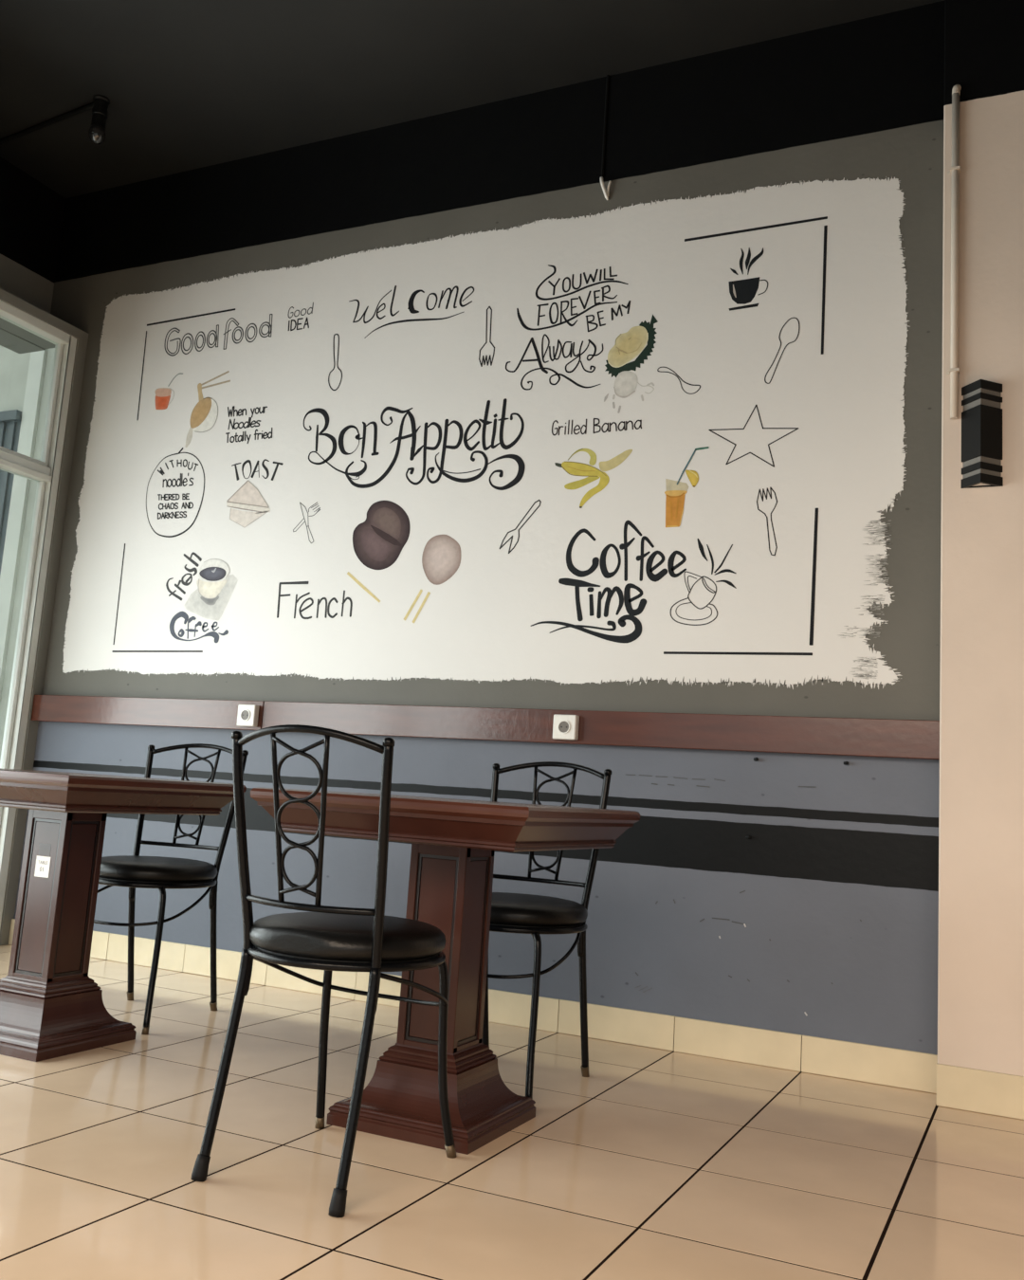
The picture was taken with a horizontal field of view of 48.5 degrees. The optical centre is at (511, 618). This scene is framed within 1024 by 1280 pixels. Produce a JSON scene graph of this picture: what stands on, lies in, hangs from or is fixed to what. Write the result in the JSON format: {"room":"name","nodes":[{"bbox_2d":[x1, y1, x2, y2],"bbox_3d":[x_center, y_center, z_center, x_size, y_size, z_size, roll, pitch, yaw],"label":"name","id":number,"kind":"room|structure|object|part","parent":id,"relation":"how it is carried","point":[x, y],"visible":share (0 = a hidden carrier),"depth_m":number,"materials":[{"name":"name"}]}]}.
{"room":"cafe","nodes":[
{"label":"cafe","id":0,"kind":"room"},
{"bbox_2d":[0,156,88,945],"bbox_3d":[-3.259,-0.723,3.115,0.440,3.700,4.800,0,-10,25],"label":"wall","id":1,"kind":"structure","parent":0,"point":[31,213],"depth_m":5.24,"materials":[{"name":"paint"}]},
{"bbox_2d":[0,299,76,929],"bbox_3d":[-2.463,-0.080,4.385,0.080,2.730,1.548,0,-10,25],"label":"window","id":2,"kind":"structure","parent":1,"relation":"in","point":[45,471],"depth_m":5.05,"materials":[{"name":"white paint"}]},
{"bbox_3d":[-2.491,0.239,4.336,0.035,1.978,1.460,0,-10,25],"label":"sash","id":3,"kind":"part","parent":2,"relation":"part of","materials":[{"name":"white paint"}]},
{"bbox_3d":[-2.404,-1.092,4.544,0.035,0.588,1.460,0,-10,25],"label":"sash","id":4,"kind":"part","parent":2,"relation":"part of","materials":[{"name":"white paint"}]},
{"bbox_2d":[0,0,944,198],"bbox_3d":[0.077,-2.512,1.944,7.500,0.100,4.940,0,-10,25],"label":"ceiling","id":5,"kind":"structure","parent":0,"point":[189,84],"depth_m":4.35,"materials":[{"name":"paint"}]},
{"bbox_2d":[0,102,93,145],"bbox_3d":[-2.038,-2.124,4.913,0.735,0.022,0.022,-2,-10,32],"label":"conduit","id":6,"kind":"object","parent":5,"relation":"attached to","point":[87,107],"visible":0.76,"depth_m":4.87,"materials":[{"name":"black metal"}]},
{"bbox_2d":[88,94,109,144],"bbox_3d":[-1.706,-2.051,4.692,0.068,0.195,0.068,0,-10,25],"label":"ceiling lamp","id":7,"kind":"object","parent":5,"relation":"attached to","point":[97,135],"visible":1,"depth_m":4.67,"materials":[{"name":"black metal"}]},
{"bbox_3d":[-1.710,-1.990,4.682,0.068,0.070,0.068,0,-10,25],"label":"bulb","id":8,"kind":"part","parent":7,"relation":"part of","materials":[{"name":"clear glass"}]},
{"bbox_2d":[13,0,944,1054],"bbox_3d":[-0.394,-0.327,4.452,4.130,3.700,0.143,0,-10,25],"label":"wall","id":9,"kind":"structure","parent":0,"point":[419,411],"depth_m":4.13,"materials":[{"name":"paint"}]},
{"bbox_2d":[185,370,230,447],"bbox_3d":[-1.314,-0.905,4.918,0.209,0.331,0.001,0,-10,25],"label":"bowl","id":10,"kind":"object","parent":9,"relation":"on","point":[208,403],"depth_m":4.92,"materials":[{"name":"paint"}]},
{"bbox_2d":[236,704,259,727],"bbox_3d":[-1.042,0.383,4.481,0.084,0.084,0.034,0,-10,25],"label":"wall socket","id":11,"kind":"object","parent":9,"relation":"attached to","point":[247,715],"visible":1,"depth_m":4.47,"materials":[{"name":"white plastic"}]},
{"bbox_2d":[8,918,937,1093],"bbox_3d":[-0.458,1.333,4.089,3.760,0.107,0.012,0,-10,25],"label":"baseboard","id":12,"kind":"structure","parent":9,"relation":"attached to","point":[898,1068],"depth_m":3.67,"materials":[{"name":"tile"}]},
{"bbox_2d":[30,694,939,760],"bbox_3d":[-0.415,0.382,4.228,3.784,0.116,0.045,0,-10,25],"label":"trim","id":13,"kind":"structure","parent":9,"relation":"attached to","point":[850,737],"depth_m":3.97,"materials":[{"name":"brown wood"}]},
{"bbox_3d":[-0.347,-0.644,4.412,3.570,1.786,0.001,0,-10,25],"label":"mural panel","id":14,"kind":"part","parent":9,"relation":"part of","materials":[{"name":"white paint"}]},
{"bbox_2d":[552,714,579,740],"bbox_3d":[0.184,0.373,3.901,0.084,0.084,0.034,0,-10,25],"label":"wall socket","id":15,"kind":"object","parent":9,"relation":"attached to","point":[565,726],"visible":1,"depth_m":3.89,"materials":[{"name":"white plastic"}]},
{"bbox_2d":[600,176,611,200],"bbox_3d":[0.349,-1.606,4.244,0.046,0.090,0.022,4,-9,-1],"label":"wall hook","id":16,"kind":"object","parent":9,"relation":"attached to","point":[606,192],"visible":1,"depth_m":4.24,"materials":[{"name":"white plastic"}]},
{"bbox_2d":[728,247,767,310],"bbox_3d":[0.823,-1.186,3.956,0.140,0.227,0.001,0,-10,25],"label":"cup","id":17,"kind":"object","parent":9,"relation":"on","point":[747,266],"depth_m":3.96,"materials":[{"name":"paint"}]},
{"bbox_2d":[0,944,1023,1279],"bbox_3d":[-0.015,1.044,1.312,7.180,0.120,4.920,0,-10,25],"label":"floor","id":18,"kind":"structure","parent":0,"point":[655,1163],"depth_m":2.36,"materials":[{"name":"tile"}]},
{"bbox_2d":[0,768,246,1061],"bbox_3d":[-1.311,0.825,3.277,0.710,0.750,0.710,0,-10,25],"label":"pedestal table","id":19,"kind":"object","parent":18,"relation":"on","point":[50,1007],"visible":0.99,"depth_m":3.20,"materials":[{"name":"brown wood"}]},
{"bbox_3d":[-1.339,0.786,3.219,0.110,0.430,0.004,0,-10,25],"label":"panel moulding","id":20,"kind":"part","parent":19,"relation":"part of","materials":[{"name":"brown wood"}]},
{"bbox_3d":[-1.338,0.786,3.220,0.093,0.413,0.003,0,-10,25],"label":"panel","id":21,"kind":"part","parent":19,"relation":"part of","materials":[{"name":"brown wood"}]},
{"bbox_3d":[-1.248,0.797,3.252,0.003,0.413,0.093,0,-10,25],"label":"panel","id":22,"kind":"part","parent":19,"relation":"part of","materials":[{"name":"brown wood"}]},
{"bbox_3d":[-1.247,0.797,3.251,0.004,0.430,0.110,0,-10,25],"label":"panel moulding","id":23,"kind":"part","parent":19,"relation":"part of","materials":[{"name":"brown wood"}]},
{"bbox_2d":[93,743,248,1034],"bbox_3d":[-1.167,0.837,3.706,0.413,0.884,0.474,1,-9,15],"label":"metal chair","id":24,"kind":"object","parent":18,"relation":"on","point":[135,870],"visible":0.7,"depth_m":3.66,"materials":[{"name":"black metal"}]},
{"bbox_3d":[-1.290,1.081,3.863,0.021,0.424,0.094,2,-9,12],"label":"leg","id":25,"kind":"part","parent":24,"relation":"part of","materials":[{"name":"black metal"}]},
{"bbox_3d":[-1.278,0.703,3.919,0.023,0.523,0.096,5,-9,-9],"label":"post","id":26,"kind":"part","parent":24,"relation":"part of","materials":[{"name":"black metal"}]},
{"bbox_3d":[-1.085,1.023,3.456,0.031,0.423,0.103,7,-9,-18],"label":"leg","id":27,"kind":"part","parent":24,"relation":"part of","materials":[{"name":"black metal"}]},
{"bbox_3d":[-1.171,0.808,3.688,0.410,0.061,0.393,1,-9,15],"label":"seat","id":28,"kind":"part","parent":24,"relation":"part of","materials":[{"name":"black leather"}]},
{"bbox_3d":[-1.121,0.773,3.867,0.324,0.015,0.053,1,-9,15],"label":"rail","id":29,"kind":"part","parent":24,"relation":"part of","materials":[{"name":"black metal"}]},
{"bbox_3d":[-1.151,0.612,3.948,0.010,0.339,0.067,5,-9,-7],"label":"rod","id":30,"kind":"part","parent":24,"relation":"part of","materials":[{"name":"black metal"}]},
{"bbox_3d":[-1.086,0.461,3.966,0.370,0.051,0.061,1,-9,15],"label":"rail","id":31,"kind":"part","parent":24,"relation":"part of","materials":[{"name":"black metal"}]},
{"bbox_3d":[-1.046,0.614,3.919,0.010,0.339,0.067,-3,-11,38],"label":"rod","id":32,"kind":"part","parent":24,"relation":"part of","materials":[{"name":"black metal"}]},
{"bbox_3d":[-0.990,1.087,3.780,0.021,0.424,0.094,1,-9,19],"label":"leg","id":33,"kind":"part","parent":24,"relation":"part of","materials":[{"name":"black metal"}]},
{"bbox_3d":[-0.956,0.710,3.830,0.023,0.523,0.096,-4,-12,40],"label":"post","id":34,"kind":"part","parent":24,"relation":"part of","materials":[{"name":"black metal"}]},
{"bbox_2d":[190,724,457,1217],"bbox_3d":[-0.349,0.681,2.366,0.413,0.883,0.474,0,-10,25],"label":"metal chair","id":35,"kind":"object","parent":18,"relation":"on","point":[328,939],"visible":1,"depth_m":2.23,"materials":[{"name":"black metal"}]},
{"bbox_3d":[-0.572,0.877,2.257,0.021,0.424,0.094,-1,-10,29],"label":"leg","id":36,"kind":"part","parent":35,"relation":"part of","materials":[{"name":"black metal"}]},
{"bbox_3d":[-0.555,0.502,2.326,0.096,0.523,0.023,11,-11,-39],"label":"post","id":37,"kind":"part","parent":35,"relation":"part of","materials":[{"name":"black metal"}]},
{"bbox_3d":[-0.465,0.392,2.253,0.067,0.339,0.010,11,-12,-41],"label":"rod","id":38,"kind":"part","parent":35,"relation":"part of","materials":[{"name":"black metal"}]},
{"bbox_3d":[-0.410,0.237,2.245,0.370,0.051,0.061,0,-10,25],"label":"rail","id":39,"kind":"part","parent":35,"relation":"part of","materials":[{"name":"black metal"}]},
{"bbox_3d":[-0.409,0.566,2.242,0.324,0.015,0.053,0,-10,25],"label":"rail","id":40,"kind":"part","parent":35,"relation":"part of","materials":[{"name":"black metal"}]},
{"bbox_3d":[-0.367,0.391,2.207,0.010,0.339,0.067,3,-9,3],"label":"rod","id":41,"kind":"part","parent":35,"relation":"part of","materials":[{"name":"black metal"}]},
{"bbox_3d":[-0.420,0.927,2.561,0.031,0.423,0.103,5,-9,-8],"label":"leg","id":42,"kind":"part","parent":35,"relation":"part of","materials":[{"name":"black metal"}]},
{"bbox_3d":[-0.339,0.660,2.389,0.410,0.061,0.393,0,-10,25],"label":"seat","id":43,"kind":"part","parent":35,"relation":"part of","materials":[{"name":"black leather"}]},
{"bbox_3d":[-0.290,0.875,2.124,0.021,0.424,0.094,0,-10,21],"label":"leg","id":44,"kind":"part","parent":35,"relation":"part of","materials":[{"name":"black metal"}]},
{"bbox_3d":[-0.252,0.499,2.183,0.023,0.523,0.096,4,-9,1],"label":"post","id":45,"kind":"part","parent":35,"relation":"part of","materials":[{"name":"black metal"}]},
{"bbox_3d":[-0.150,0.925,2.434,0.103,0.423,0.031,9,-10,-30],"label":"leg","id":46,"kind":"part","parent":35,"relation":"part of","materials":[{"name":"black metal"}]},
{"bbox_2d":[250,786,639,1154],"bbox_3d":[-0.160,0.817,2.746,0.710,0.750,0.710,0,-10,25],"label":"pedestal table","id":47,"kind":"object","parent":18,"relation":"on","point":[454,842],"visible":0.96,"depth_m":2.63,"materials":[{"name":"brown wood"}]},
{"bbox_3d":[-0.187,0.779,2.688,0.110,0.430,0.004,0,-10,25],"label":"panel moulding","id":48,"kind":"part","parent":47,"relation":"part of","materials":[{"name":"brown wood"}]},
{"bbox_3d":[-0.187,0.779,2.689,0.093,0.413,0.003,0,-10,25],"label":"panel","id":49,"kind":"part","parent":47,"relation":"part of","materials":[{"name":"brown wood"}]},
{"bbox_3d":[-0.096,0.790,2.721,0.003,0.413,0.093,0,-10,25],"label":"panel","id":50,"kind":"part","parent":47,"relation":"part of","materials":[{"name":"brown wood"}]},
{"bbox_3d":[-0.095,0.790,2.720,0.004,0.430,0.110,0,-10,25],"label":"panel moulding","id":51,"kind":"part","parent":47,"relation":"part of","materials":[{"name":"brown wood"}]},
{"bbox_2d":[482,761,612,1099],"bbox_3d":[0.011,0.832,3.176,0.413,0.884,0.474,0,-10,25],"label":"metal chair","id":52,"kind":"object","parent":18,"relation":"on","point":[521,913],"visible":0.57,"depth_m":3.12,"materials":[{"name":"black metal"}]},
{"bbox_3d":[-0.078,1.080,3.349,0.021,0.424,0.094,0,-10,21],"label":"leg","id":53,"kind":"part","parent":52,"relation":"part of","materials":[{"name":"black metal"}]},
{"bbox_3d":[-0.066,0.702,3.407,0.023,0.523,0.096,4,-9,1],"label":"post","id":54,"kind":"part","parent":52,"relation":"part of","materials":[{"name":"black metal"}]},
{"bbox_3d":[0.062,0.608,3.415,0.010,0.339,0.067,3,-9,3],"label":"rod","id":55,"kind":"part","parent":52,"relation":"part of","materials":[{"name":"black metal"}]},
{"bbox_3d":[0.053,1.013,2.914,0.031,0.423,0.103,5,-9,-8],"label":"leg","id":56,"kind":"part","parent":52,"relation":"part of","materials":[{"name":"black metal"}]},
{"bbox_3d":[0.003,0.802,3.160,0.410,0.061,0.393,0,-10,25],"label":"seat","id":57,"kind":"part","parent":52,"relation":"part of","materials":[{"name":"black leather"}]},
{"bbox_3d":[0.082,0.767,3.328,0.324,0.015,0.053,0,-10,25],"label":"rail","id":58,"kind":"part","parent":52,"relation":"part of","materials":[{"name":"black metal"}]},
{"bbox_3d":[0.125,0.455,3.424,0.370,0.051,0.061,0,-10,25],"label":"rail","id":59,"kind":"part","parent":52,"relation":"part of","materials":[{"name":"black metal"}]},
{"bbox_3d":[0.160,0.607,3.369,0.067,0.339,0.010,11,-12,-41],"label":"rod","id":60,"kind":"part","parent":52,"relation":"part of","materials":[{"name":"black metal"}]},
{"bbox_3d":[0.204,1.078,3.215,0.021,0.424,0.094,-1,-10,29],"label":"leg","id":61,"kind":"part","parent":52,"relation":"part of","materials":[{"name":"black metal"}]},
{"bbox_3d":[0.236,0.700,3.264,0.096,0.523,0.023,11,-11,-39],"label":"post","id":62,"kind":"part","parent":52,"relation":"part of","materials":[{"name":"black metal"}]},
{"bbox_2d":[937,0,1023,1076],"bbox_3d":[2.843,-0.366,2.841,3.300,3.700,0.290,0,-10,25],"label":"wall","id":63,"kind":"structure","parent":0,"point":[980,962],"depth_m":3.32,"materials":[{"name":"beige paint"}]},
{"bbox_2d":[946,84,961,420],"bbox_3d":[1.365,-1.146,3.515,0.040,1.104,0.034,0,-10,25],"label":"pipe","id":64,"kind":"object","parent":63,"relation":"attached to","point":[955,170],"visible":1,"depth_m":3.50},
{"bbox_2d":[936,1062,1023,1119],"bbox_3d":[2.624,1.280,2.467,3.201,0.111,0.012,0,-10,25],"label":"baseboard","id":65,"kind":"structure","parent":63,"relation":"attached to","point":[959,1088],"depth_m":3.10,"materials":[{"name":"tile"}]},
{"bbox_2d":[960,379,1003,488],"bbox_3d":[1.390,-0.549,3.368,0.115,0.315,0.060,0,-10,25],"label":"wall lamp","id":66,"kind":"object","parent":63,"relation":"attached to","point":[981,415],"visible":1,"depth_m":3.36,"materials":[{"name":"black metal"}]},
{"bbox_2d":[971,482,990,486],"bbox_3d":[1.384,-0.399,3.353,0.071,0.006,0.041,0,-10,25],"label":"diffuser","id":67,"kind":"object","parent":66,"relation":"attached to","point":[973,484],"depth_m":3.35,"materials":[{"name":"white glass"}]},
{"label":"outside","id":68,"kind":"structure","parent":0,"visible":0},
{"bbox_3d":[-11.811,-2.471,-16.747,80.000,0.060,72.000,0,-10,25],"label":"trim","id":69,"kind":"structure","parent":68,"visible":0},
{"bbox_2d":[0,345,54,759],"bbox_3d":[-4.385,-0.537,6.731,5.310,4.300,0.250,0,-10,25],"label":"wall","id":70,"kind":"structure","parent":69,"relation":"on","point":[25,378],"depth_m":5.77,"materials":[{"name":"white paint"}]},
{"bbox_2d":[0,418,21,574],"bbox_3d":[-3.787,0.267,6.203,2.630,2.630,0.013,0,-10,25],"label":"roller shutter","id":71,"kind":"object","parent":70,"relation":"attached to","point":[10,430],"depth_m":5.79,"materials":[{"name":"grey metal"}]}
]}

